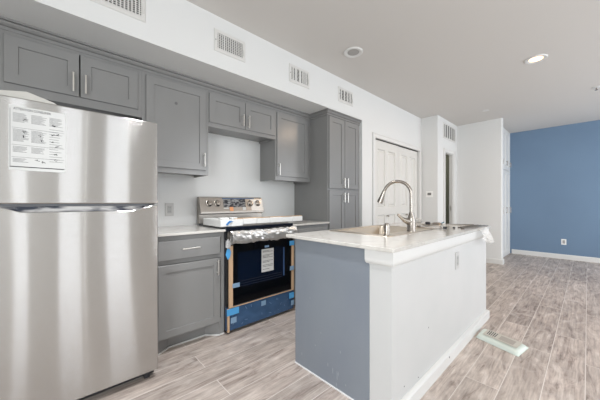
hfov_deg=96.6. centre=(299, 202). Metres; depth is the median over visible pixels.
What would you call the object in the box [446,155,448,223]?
wall
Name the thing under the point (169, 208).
receptacle
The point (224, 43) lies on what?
air vent
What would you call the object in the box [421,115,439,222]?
wall
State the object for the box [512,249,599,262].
baseboard
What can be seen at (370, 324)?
kitchen island
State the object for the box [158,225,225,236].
countertop
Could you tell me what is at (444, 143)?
wall
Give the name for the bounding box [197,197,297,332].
electric range
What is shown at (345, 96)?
air vent
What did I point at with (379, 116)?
wall
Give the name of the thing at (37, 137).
print
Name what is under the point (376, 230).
sink
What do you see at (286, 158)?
upper cabinet
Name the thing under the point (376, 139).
trim
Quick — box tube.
[416,225,446,228]
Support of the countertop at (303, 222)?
on the base cabinet at (317, 227)
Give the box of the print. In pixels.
[12,112,62,162]
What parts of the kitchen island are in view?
panel, moulding, baseboard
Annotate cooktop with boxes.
[199,223,292,230]
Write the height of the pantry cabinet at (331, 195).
2.232 m
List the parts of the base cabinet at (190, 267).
drawer, door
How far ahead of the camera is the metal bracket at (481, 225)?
2.45 m
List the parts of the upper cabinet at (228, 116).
door, door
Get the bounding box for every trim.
[372,132,421,224]
[376,139,417,151]
[443,148,454,223]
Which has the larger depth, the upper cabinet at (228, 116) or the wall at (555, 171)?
the wall at (555, 171)
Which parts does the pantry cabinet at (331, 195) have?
door, door, frame, door, door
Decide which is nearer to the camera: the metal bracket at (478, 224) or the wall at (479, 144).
the metal bracket at (478, 224)
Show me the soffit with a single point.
(176, 35)
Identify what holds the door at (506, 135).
on the floor
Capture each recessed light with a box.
[344,47,362,57]
[524,54,547,63]
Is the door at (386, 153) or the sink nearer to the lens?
the sink
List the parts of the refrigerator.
fresh food door, freezer door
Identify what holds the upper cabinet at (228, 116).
attached to the wall at (233, 163)
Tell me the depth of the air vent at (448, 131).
5.15 m
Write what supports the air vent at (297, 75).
in the soffit
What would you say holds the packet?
on the floor
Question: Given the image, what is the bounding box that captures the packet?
[476,329,527,356]
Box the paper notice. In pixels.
[9,105,64,172]
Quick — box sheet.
[0,90,55,104]
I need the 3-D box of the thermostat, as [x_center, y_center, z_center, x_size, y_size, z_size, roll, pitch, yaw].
[2.364,-0.153,4.879,0.012,0.112,0.125,0,0,-43]
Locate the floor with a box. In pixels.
[82,253,599,399]
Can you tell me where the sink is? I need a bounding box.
[329,223,431,236]
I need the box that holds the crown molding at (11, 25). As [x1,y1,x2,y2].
[0,16,361,124]
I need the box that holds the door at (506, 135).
[503,128,510,256]
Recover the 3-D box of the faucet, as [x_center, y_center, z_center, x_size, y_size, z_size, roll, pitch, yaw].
[0.773,0.021,2.173,0.305,0.414,0.112,0,0,31]
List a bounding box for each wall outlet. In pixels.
[165,203,173,215]
[455,252,458,269]
[561,239,565,244]
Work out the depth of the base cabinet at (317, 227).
3.01 m
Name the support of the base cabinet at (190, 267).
on the floor
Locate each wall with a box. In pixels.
[154,133,293,226]
[359,89,420,226]
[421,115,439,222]
[440,116,456,223]
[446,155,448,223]
[457,118,502,258]
[510,120,599,257]
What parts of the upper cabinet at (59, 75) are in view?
door, handle, handle, door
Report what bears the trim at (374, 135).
attached to the wall at (379, 116)
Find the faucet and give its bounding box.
[377,180,415,231]
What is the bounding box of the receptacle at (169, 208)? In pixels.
[167,206,171,212]
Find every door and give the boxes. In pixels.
[376,140,397,224]
[398,146,416,222]
[503,128,510,256]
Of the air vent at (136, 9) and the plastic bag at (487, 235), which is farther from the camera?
the plastic bag at (487, 235)
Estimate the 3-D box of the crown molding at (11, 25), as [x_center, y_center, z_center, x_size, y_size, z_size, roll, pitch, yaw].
[-0.602,-1.107,2.788,3.450,0.063,0.651,0,0,-43]
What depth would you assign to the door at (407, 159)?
4.67 m
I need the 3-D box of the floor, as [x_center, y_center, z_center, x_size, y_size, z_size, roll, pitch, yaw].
[1.923,1.177,2.338,9.500,0.060,5.950,0,0,-43]
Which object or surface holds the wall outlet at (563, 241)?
attached to the wall at (555, 171)
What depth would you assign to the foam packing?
2.52 m
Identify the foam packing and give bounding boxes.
[203,215,301,226]
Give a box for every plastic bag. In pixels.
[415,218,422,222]
[477,227,493,242]
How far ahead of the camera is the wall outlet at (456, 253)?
2.05 m
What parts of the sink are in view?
air gap cap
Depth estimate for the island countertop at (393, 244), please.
1.78 m
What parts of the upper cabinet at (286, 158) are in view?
door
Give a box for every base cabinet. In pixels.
[158,232,223,355]
[293,224,326,304]
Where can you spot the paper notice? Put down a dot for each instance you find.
(36, 137)
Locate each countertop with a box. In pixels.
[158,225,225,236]
[286,222,489,252]
[288,220,328,225]
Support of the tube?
on the island countertop at (393, 244)
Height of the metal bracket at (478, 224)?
0.010 m
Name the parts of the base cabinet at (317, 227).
door, drawer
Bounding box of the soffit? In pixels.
[0,0,361,119]
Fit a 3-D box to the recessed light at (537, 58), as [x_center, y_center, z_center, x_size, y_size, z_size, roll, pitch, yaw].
[2.578,-1.565,2.918,0.196,0.011,0.196,0,0,-43]
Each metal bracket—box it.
[458,224,480,227]
[461,225,487,229]
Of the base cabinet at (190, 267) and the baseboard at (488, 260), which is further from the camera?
the baseboard at (488, 260)
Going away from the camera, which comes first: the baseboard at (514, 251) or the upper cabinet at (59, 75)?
the upper cabinet at (59, 75)
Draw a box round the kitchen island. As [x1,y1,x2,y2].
[295,228,489,399]
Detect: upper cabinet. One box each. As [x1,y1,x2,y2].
[0,29,141,119]
[140,71,207,177]
[208,90,274,143]
[260,110,309,183]
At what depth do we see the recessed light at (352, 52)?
2.78 m
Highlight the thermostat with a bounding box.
[426,191,432,196]
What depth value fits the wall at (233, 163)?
3.00 m
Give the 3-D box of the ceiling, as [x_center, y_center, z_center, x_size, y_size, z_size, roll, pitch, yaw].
[1.923,-1.621,2.338,9.500,0.100,5.950,0,0,-43]
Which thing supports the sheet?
on the refrigerator
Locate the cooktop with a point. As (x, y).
(275, 225)
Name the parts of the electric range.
knob, knob, storage drawer, oven door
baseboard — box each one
[486,257,502,264]
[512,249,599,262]
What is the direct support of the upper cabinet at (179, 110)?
attached to the wall at (233, 163)
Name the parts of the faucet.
lever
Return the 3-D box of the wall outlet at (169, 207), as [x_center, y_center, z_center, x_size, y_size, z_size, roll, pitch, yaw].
[-1.274,0.067,2.606,0.080,0.125,0.008,0,0,-43]
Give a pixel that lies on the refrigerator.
(79, 245)
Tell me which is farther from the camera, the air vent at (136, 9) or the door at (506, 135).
the door at (506, 135)
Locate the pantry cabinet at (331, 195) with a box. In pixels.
[294,115,358,229]
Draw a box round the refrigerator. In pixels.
[0,94,157,399]
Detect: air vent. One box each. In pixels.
[91,0,145,22]
[214,28,244,62]
[289,63,308,88]
[338,86,352,106]
[443,122,454,142]
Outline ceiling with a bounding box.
[187,0,599,132]

